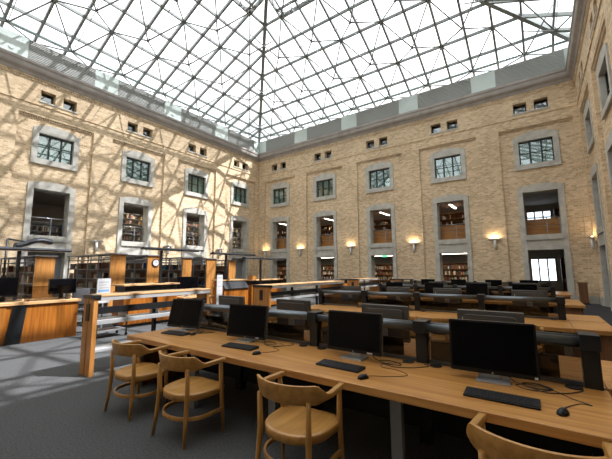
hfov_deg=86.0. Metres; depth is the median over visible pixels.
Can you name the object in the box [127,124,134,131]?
window
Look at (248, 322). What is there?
monitor
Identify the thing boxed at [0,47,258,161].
trim
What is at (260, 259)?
lamp
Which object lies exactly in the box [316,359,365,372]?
keyboard
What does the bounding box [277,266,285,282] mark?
bookcase
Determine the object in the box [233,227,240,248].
bookcase
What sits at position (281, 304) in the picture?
monitor
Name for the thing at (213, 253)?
lamp
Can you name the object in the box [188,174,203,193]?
window
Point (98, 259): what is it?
shelf
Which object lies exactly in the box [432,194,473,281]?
trim
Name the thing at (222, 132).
trim
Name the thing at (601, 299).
baseboard
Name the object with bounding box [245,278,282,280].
countertop
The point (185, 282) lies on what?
monitor
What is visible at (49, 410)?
floor
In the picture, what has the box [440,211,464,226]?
bookcase
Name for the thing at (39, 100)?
trim
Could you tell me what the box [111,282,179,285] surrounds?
countertop
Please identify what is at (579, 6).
trim
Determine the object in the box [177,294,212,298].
countertop
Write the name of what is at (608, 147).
trim
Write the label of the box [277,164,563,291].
wall
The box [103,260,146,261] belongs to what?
shelf
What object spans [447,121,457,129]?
window
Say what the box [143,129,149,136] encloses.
window
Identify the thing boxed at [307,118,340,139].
ventilation grille
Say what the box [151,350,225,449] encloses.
armchair
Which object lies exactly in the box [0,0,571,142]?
ceiling
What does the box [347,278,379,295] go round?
shelf unit
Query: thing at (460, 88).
ventilation grille
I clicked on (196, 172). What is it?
trim
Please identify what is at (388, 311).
monitor
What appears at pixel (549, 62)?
ventilation grille
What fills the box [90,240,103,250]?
wall sconce
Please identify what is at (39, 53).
ventilation grille
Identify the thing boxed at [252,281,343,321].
shelf unit
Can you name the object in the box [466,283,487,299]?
monitor
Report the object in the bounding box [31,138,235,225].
wall
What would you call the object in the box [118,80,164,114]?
ventilation grille
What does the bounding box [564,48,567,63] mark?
trim
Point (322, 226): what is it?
bookcase
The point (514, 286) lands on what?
monitor
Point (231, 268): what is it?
range
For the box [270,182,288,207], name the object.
trim
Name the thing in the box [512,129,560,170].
trim
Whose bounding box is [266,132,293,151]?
trim
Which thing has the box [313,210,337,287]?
trim
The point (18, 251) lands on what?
diffuser
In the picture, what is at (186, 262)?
range
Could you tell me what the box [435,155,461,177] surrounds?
window
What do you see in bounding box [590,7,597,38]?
trim
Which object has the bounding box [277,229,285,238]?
bookcase
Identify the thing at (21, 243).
desk lamp
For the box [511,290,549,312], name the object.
monitor
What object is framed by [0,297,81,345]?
desk
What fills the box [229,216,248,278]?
trim
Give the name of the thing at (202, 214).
trim
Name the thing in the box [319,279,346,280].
countertop
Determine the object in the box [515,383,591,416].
mouse
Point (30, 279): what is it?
book
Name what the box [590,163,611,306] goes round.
trim
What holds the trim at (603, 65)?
attached to the wall at (589, 50)
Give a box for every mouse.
[252,343,283,354]
[357,362,407,379]
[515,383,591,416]
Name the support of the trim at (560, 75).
attached to the wall at (486, 132)
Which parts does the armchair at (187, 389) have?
leg, leg, seat, leg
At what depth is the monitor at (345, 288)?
8.84 m
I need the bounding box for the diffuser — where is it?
[2,250,67,252]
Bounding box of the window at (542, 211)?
[526,210,551,219]
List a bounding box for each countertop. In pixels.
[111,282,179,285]
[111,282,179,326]
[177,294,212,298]
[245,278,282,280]
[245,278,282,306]
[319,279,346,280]
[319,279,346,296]
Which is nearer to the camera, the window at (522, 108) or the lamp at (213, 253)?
the lamp at (213, 253)
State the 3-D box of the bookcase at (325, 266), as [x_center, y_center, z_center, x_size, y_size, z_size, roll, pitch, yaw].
[1.681,4.125,28.384,2.840,2.100,0.300,-5,-9,35]
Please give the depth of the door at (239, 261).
26.92 m
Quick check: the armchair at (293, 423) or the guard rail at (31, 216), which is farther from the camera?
the guard rail at (31, 216)
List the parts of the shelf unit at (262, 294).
slot plate, panel, shelf, rail, frame, panel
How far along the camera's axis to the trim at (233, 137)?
27.64 m
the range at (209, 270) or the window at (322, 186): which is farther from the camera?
the window at (322, 186)
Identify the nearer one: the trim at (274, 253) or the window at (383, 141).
the window at (383, 141)
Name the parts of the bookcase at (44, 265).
panel, panel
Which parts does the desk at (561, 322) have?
post, rail, sill rail, post, rail, post, sill rail, modesty panel, rail, post, rail, rail, sill rail, post, panel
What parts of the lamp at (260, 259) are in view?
post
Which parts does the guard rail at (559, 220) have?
handrail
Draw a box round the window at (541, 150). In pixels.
[518,137,554,164]
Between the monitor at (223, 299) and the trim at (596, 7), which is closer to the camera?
the monitor at (223, 299)
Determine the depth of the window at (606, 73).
11.60 m
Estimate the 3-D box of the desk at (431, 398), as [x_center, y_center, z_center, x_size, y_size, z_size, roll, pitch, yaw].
[0.367,1.563,3.859,5.797,1.145,2.010,-5,-9,35]
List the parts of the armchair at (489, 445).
leg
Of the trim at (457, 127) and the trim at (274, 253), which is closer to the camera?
the trim at (457, 127)
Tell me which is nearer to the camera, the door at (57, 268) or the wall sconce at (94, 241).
the door at (57, 268)
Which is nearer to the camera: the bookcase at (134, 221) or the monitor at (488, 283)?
the monitor at (488, 283)
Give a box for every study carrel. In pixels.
[277,239,285,248]
[321,235,333,245]
[374,230,391,243]
[441,225,465,239]
[525,218,561,234]
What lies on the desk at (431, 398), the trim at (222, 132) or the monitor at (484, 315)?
the monitor at (484, 315)
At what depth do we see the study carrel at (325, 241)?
25.28 m
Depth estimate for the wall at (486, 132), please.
20.19 m
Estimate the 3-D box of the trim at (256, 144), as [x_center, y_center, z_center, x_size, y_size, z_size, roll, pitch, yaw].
[-4.403,-7.252,29.182,0.100,1.150,0.655,-5,-9,35]
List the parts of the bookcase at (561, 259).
panel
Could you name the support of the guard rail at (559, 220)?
attached to the wall at (486, 132)
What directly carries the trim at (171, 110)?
attached to the wall at (100, 127)
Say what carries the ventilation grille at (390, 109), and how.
attached to the wall at (486, 132)
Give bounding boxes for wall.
[0,64,258,296]
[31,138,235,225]
[258,80,598,295]
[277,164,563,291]
[573,0,611,296]
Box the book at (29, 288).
[27,287,31,293]
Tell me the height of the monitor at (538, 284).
0.481 m
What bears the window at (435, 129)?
in the wall at (486, 132)
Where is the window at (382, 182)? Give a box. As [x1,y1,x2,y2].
[370,168,389,188]
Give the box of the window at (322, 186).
[317,179,332,196]
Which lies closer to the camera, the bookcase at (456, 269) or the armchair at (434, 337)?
the armchair at (434, 337)
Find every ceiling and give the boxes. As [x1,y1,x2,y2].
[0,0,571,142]
[33,190,558,229]
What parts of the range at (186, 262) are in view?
panel, panel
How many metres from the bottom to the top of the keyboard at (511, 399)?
0.030 m
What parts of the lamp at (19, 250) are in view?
post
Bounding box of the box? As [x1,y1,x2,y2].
[247,276,256,279]
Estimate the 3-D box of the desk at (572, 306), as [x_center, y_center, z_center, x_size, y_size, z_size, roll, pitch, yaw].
[5.125,2.368,10.557,5.797,1.145,2.000,-5,-9,35]
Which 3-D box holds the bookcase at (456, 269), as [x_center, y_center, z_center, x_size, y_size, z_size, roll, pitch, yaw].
[10.158,3.336,22.457,2.840,2.100,0.300,-5,-9,35]
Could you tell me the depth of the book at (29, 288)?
11.51 m
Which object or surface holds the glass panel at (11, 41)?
attached to the wall at (100, 127)
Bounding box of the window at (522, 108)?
[513,104,526,113]
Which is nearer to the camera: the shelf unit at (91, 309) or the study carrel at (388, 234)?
the shelf unit at (91, 309)
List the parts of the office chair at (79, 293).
backrest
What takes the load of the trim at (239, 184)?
attached to the wall at (100, 127)
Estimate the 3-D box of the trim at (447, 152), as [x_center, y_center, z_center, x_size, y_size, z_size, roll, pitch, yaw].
[8.736,-3.917,20.140,2.000,2.060,0.530,-5,-9,35]
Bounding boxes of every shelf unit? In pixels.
[79,288,210,377]
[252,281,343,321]
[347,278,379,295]
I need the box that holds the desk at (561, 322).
[311,289,611,360]
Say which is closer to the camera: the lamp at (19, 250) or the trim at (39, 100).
the lamp at (19, 250)
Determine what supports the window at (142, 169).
in the wall at (100, 127)
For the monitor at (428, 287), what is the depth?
10.77 m
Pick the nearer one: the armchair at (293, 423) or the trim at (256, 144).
the armchair at (293, 423)
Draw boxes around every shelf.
[0,261,34,263]
[67,269,96,269]
[72,258,109,260]
[97,326,125,332]
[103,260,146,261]
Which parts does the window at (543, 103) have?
pane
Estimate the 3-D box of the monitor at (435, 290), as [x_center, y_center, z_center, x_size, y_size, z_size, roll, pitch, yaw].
[3.235,1.587,7.495,0.610,0.481,0.200,-6,-9,38]
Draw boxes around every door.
[26,252,61,296]
[126,255,141,263]
[232,259,241,278]
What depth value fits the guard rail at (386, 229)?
22.50 m
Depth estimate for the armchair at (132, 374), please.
3.87 m
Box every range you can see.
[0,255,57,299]
[65,253,127,313]
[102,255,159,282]
[136,257,193,295]
[162,258,216,302]
[192,260,236,279]
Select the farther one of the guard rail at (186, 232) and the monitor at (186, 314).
the guard rail at (186, 232)
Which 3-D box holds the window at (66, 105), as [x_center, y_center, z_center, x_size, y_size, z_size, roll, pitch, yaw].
[-12.793,-6.551,17.596,0.080,0.560,0.610,-5,-9,35]
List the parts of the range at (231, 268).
panel, panel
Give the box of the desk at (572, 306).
[369,283,585,333]
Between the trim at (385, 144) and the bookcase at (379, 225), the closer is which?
the trim at (385, 144)
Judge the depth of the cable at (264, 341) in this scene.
4.03 m
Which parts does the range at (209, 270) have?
panel, panel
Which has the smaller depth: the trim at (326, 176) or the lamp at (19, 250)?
the lamp at (19, 250)
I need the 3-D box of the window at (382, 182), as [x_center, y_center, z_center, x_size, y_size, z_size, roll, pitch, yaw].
[5.139,-3.481,22.662,1.540,1.320,0.140,-5,-9,35]
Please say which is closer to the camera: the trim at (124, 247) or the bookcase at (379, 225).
the trim at (124, 247)
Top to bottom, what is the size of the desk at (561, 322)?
1.145 m
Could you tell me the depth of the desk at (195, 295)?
11.54 m
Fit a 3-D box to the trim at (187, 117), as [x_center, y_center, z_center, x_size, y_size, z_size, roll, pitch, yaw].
[-7.915,-7.832,24.262,0.110,1.130,2.990,-5,-9,35]
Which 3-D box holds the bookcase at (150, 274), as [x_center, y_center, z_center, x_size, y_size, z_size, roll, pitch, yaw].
[-8.492,2.478,15.737,4.360,2.370,0.710,-5,-9,35]
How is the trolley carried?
on the floor at (49, 410)
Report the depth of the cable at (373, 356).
3.14 m
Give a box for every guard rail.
[31,216,64,236]
[123,226,143,241]
[186,232,199,245]
[373,229,391,243]
[439,223,464,238]
[525,216,560,234]
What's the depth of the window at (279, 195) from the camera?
27.81 m
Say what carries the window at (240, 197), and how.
in the wall at (100, 127)
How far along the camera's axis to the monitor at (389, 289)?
8.09 m
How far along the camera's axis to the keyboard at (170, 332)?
4.74 m
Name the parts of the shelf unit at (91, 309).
slot plate, panel, shelf, shelf, rail, post, frame, panel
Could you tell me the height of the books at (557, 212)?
5.303 m
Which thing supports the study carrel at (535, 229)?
on the floor
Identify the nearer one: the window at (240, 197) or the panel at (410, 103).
the panel at (410, 103)
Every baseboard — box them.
[288,287,598,303]
[599,297,611,310]
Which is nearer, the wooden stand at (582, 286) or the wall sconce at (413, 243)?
the wooden stand at (582, 286)
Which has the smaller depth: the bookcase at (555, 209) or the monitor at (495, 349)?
the monitor at (495, 349)
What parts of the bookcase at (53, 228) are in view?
shelf, shelf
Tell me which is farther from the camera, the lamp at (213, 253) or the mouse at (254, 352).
the lamp at (213, 253)
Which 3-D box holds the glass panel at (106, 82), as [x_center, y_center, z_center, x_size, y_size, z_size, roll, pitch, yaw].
[-11.578,-8.464,19.082,0.100,1.150,1.260,-5,-9,35]
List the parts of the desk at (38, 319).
inset panel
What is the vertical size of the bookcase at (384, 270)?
2.100 m
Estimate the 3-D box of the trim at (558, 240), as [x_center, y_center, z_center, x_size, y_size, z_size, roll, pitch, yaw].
[12.401,0.629,17.053,2.000,6.110,0.670,-5,-9,35]
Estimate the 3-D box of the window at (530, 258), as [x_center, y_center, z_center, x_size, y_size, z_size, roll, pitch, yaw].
[16.144,2.736,22.269,1.440,1.570,0.080,-5,-9,35]
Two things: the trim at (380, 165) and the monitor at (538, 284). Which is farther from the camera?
the trim at (380, 165)
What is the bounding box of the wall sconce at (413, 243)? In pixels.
[408,242,418,251]
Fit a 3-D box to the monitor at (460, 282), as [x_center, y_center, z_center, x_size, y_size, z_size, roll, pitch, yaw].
[6.573,2.391,14.123,0.600,0.481,0.200,-5,-9,36]
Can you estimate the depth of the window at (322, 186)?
25.27 m
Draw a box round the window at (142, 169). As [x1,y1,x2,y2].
[126,157,148,181]
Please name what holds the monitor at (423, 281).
on the desk at (567, 295)
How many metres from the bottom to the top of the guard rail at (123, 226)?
0.948 m
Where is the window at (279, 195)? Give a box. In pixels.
[274,188,286,203]
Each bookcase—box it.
[30,223,62,236]
[122,213,142,241]
[186,221,198,245]
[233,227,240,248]
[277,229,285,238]
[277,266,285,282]
[321,224,333,235]
[321,265,333,279]
[374,219,391,231]
[375,264,392,288]
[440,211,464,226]
[442,263,467,284]
[554,208,559,217]
[560,258,567,291]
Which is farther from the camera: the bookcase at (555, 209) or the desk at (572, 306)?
the bookcase at (555, 209)
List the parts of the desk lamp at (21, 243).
post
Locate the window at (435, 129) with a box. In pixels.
[432,125,440,132]
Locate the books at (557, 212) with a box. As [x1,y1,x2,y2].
[29,211,567,291]
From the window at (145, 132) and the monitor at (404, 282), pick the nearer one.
the monitor at (404, 282)
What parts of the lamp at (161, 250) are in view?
post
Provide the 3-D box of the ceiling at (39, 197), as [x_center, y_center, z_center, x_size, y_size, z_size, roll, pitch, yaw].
[-2.438,-3.065,12.182,34.780,0.380,39.160,-5,-9,35]
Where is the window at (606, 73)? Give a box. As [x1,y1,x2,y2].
[605,70,609,94]
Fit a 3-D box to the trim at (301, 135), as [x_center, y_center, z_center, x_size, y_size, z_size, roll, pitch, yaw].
[-0.428,-7.569,26.830,1.260,1.150,0.070,-5,-9,35]
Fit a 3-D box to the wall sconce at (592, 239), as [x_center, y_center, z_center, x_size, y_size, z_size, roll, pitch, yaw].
[13.253,0.604,15.163,0.180,0.604,0.640,-5,-9,35]
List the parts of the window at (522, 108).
pane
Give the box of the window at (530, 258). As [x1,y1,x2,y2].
[530,258,557,281]
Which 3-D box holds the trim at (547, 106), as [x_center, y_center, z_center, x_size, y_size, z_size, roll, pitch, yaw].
[12.137,-6.364,17.729,1.700,0.080,0.200,-5,-9,35]
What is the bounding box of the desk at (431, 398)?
[127,304,611,458]
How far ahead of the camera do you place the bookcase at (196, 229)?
25.68 m
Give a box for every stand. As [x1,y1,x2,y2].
[96,278,110,333]
[216,275,222,304]
[577,282,589,304]
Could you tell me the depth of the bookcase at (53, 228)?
17.36 m
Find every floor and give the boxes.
[0,288,610,458]
[583,304,611,325]
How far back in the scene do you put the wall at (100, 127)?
18.61 m
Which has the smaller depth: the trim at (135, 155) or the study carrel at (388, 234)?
the trim at (135, 155)
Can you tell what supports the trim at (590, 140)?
attached to the wall at (589, 50)
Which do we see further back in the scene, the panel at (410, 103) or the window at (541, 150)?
the panel at (410, 103)
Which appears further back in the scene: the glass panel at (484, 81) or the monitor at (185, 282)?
the glass panel at (484, 81)
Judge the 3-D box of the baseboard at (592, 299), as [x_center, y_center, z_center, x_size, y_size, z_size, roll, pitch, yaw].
[4.843,4.148,21.636,21.980,0.350,0.160,-5,-9,35]
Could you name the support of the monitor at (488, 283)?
on the desk at (572, 306)
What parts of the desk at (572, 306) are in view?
post, post, rail, modesty panel, rail, post, rail, post, panel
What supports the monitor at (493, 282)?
on the desk at (567, 295)
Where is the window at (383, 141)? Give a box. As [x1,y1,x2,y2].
[380,138,386,144]
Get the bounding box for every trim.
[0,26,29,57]
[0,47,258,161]
[20,181,75,296]
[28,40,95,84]
[30,126,79,171]
[39,100,77,113]
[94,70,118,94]
[116,197,152,262]
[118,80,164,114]
[121,151,154,187]
[126,129,153,139]
[164,101,181,120]
[181,108,215,134]
[181,208,207,263]
[184,168,208,198]
[215,124,227,140]
[228,129,253,150]
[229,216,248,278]
[230,181,248,207]
[254,141,258,152]
[259,67,571,161]
[259,141,265,153]
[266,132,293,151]
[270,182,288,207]
[270,216,288,290]
[294,128,306,143]
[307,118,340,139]
[313,173,335,201]
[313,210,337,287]
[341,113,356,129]
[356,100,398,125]
[365,144,387,149]
[365,162,393,193]
[366,203,397,281]
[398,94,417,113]
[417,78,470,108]
[430,127,458,134]
[430,148,466,183]
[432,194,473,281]
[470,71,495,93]
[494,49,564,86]
[512,106,549,115]
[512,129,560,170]
[517,182,575,298]
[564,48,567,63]
[565,0,586,79]
[584,99,594,153]
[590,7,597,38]
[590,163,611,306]
[596,42,611,120]
[605,130,611,197]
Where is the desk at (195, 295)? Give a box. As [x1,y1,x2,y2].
[177,294,212,303]
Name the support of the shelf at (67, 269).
attached to the range at (116, 271)
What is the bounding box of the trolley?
[96,311,127,339]
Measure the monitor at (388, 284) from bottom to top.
0.481 m
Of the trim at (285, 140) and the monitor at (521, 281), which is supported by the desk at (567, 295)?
the monitor at (521, 281)
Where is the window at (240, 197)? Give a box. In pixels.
[233,186,245,202]
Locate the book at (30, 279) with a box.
[27,277,32,282]
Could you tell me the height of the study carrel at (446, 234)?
1.020 m
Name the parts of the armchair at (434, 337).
seat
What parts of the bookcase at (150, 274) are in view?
panel, panel, wall clock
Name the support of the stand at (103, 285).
on the floor at (49, 410)
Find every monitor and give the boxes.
[0,277,19,302]
[48,278,76,298]
[167,299,204,331]
[176,277,197,296]
[219,295,244,305]
[227,304,268,342]
[276,299,310,330]
[327,310,382,361]
[340,286,361,301]
[361,303,410,342]
[386,282,402,291]
[386,287,411,304]
[393,281,409,284]
[421,279,434,287]
[424,283,443,297]
[433,288,461,302]
[449,318,539,386]
[451,279,465,290]
[457,309,524,322]
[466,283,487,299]
[470,282,490,291]
[485,280,501,291]
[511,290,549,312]
[512,284,537,290]
[517,283,540,290]
[520,280,537,282]
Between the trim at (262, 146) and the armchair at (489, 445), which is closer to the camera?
the armchair at (489, 445)
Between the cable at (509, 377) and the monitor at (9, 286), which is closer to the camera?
the cable at (509, 377)
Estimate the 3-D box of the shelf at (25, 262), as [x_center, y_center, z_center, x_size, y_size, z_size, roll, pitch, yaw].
[-10.838,1.287,12.647,4.240,0.024,0.560,-5,-9,35]
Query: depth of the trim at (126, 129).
20.39 m
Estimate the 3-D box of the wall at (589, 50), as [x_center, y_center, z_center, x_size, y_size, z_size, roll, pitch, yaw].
[6.567,-3.715,5.493,0.720,11.950,25.760,-5,-9,35]
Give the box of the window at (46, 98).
[41,93,53,103]
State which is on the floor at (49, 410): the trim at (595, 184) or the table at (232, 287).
the table at (232, 287)
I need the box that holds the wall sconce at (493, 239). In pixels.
[488,238,501,248]
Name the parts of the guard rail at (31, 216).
handrail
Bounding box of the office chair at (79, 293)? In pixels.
[73,288,89,323]
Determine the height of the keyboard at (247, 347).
0.030 m
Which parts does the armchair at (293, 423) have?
leg, leg, seat, leg, leg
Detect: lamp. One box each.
[0,246,71,300]
[2,237,52,300]
[141,247,198,282]
[210,252,255,279]
[242,257,286,283]
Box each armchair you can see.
[104,339,170,421]
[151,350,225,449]
[255,371,344,458]
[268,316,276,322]
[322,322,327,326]
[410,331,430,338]
[415,316,449,342]
[466,412,611,458]
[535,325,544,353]
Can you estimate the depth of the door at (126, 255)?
19.92 m
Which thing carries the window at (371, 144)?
in the wall at (486, 132)
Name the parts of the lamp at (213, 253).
post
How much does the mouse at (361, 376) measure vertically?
0.037 m
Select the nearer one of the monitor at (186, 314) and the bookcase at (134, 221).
the monitor at (186, 314)
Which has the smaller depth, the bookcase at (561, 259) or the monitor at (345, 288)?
the monitor at (345, 288)
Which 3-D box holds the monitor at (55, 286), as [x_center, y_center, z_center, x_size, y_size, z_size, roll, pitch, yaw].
[-6.572,1.589,8.854,0.200,0.521,0.660,-4,-8,27]
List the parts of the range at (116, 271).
panel, panel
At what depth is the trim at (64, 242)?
16.61 m
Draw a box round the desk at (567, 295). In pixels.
[411,280,571,298]
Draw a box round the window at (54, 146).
[37,134,72,164]
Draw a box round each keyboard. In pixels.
[161,330,189,335]
[221,342,258,350]
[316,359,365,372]
[463,386,540,410]
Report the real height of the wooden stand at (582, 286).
1.020 m
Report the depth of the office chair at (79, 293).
10.33 m
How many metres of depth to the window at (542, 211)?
22.69 m
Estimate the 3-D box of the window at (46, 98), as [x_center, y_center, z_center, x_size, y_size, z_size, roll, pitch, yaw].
[-13.341,-6.643,16.826,0.080,0.560,0.610,-5,-9,35]
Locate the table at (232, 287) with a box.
[211,279,248,304]
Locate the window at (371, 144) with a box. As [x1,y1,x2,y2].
[368,142,373,147]
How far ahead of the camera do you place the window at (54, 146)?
16.98 m
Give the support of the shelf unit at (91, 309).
on the floor at (49, 410)
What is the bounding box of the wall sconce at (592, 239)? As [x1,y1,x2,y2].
[589,236,595,248]
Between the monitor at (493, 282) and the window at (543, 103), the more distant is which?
the window at (543, 103)
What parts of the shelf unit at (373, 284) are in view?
panel, rail, shelf, panel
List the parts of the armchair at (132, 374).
leg, leg, leg, seat, leg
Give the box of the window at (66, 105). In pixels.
[63,101,74,110]
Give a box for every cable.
[264,341,293,345]
[373,356,428,367]
[509,377,583,393]
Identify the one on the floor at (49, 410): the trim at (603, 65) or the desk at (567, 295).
the desk at (567, 295)
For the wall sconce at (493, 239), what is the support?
attached to the wall at (486, 132)
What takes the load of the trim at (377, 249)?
attached to the wall at (486, 132)
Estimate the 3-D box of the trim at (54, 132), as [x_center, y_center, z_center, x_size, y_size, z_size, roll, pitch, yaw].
[-12.959,-4.184,16.931,0.530,2.060,2.000,-5,-9,35]
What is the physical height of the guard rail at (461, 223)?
0.948 m
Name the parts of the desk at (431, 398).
panel, sill rail, glass panel, rail, rail, post, rail, rail, sill rail, post, rail, rail, sill rail, modesty panel, post, rail, rail, sill rail, post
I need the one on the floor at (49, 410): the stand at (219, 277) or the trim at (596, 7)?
the stand at (219, 277)
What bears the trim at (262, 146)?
attached to the wall at (486, 132)
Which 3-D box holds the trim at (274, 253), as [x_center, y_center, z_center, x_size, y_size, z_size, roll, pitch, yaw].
[-2.023,1.972,27.139,2.000,6.110,0.670,-5,-9,35]
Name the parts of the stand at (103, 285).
notice panel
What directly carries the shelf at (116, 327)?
attached to the trolley
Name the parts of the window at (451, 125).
pane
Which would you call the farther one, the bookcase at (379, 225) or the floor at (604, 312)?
the bookcase at (379, 225)
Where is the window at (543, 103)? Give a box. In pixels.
[534,99,547,108]

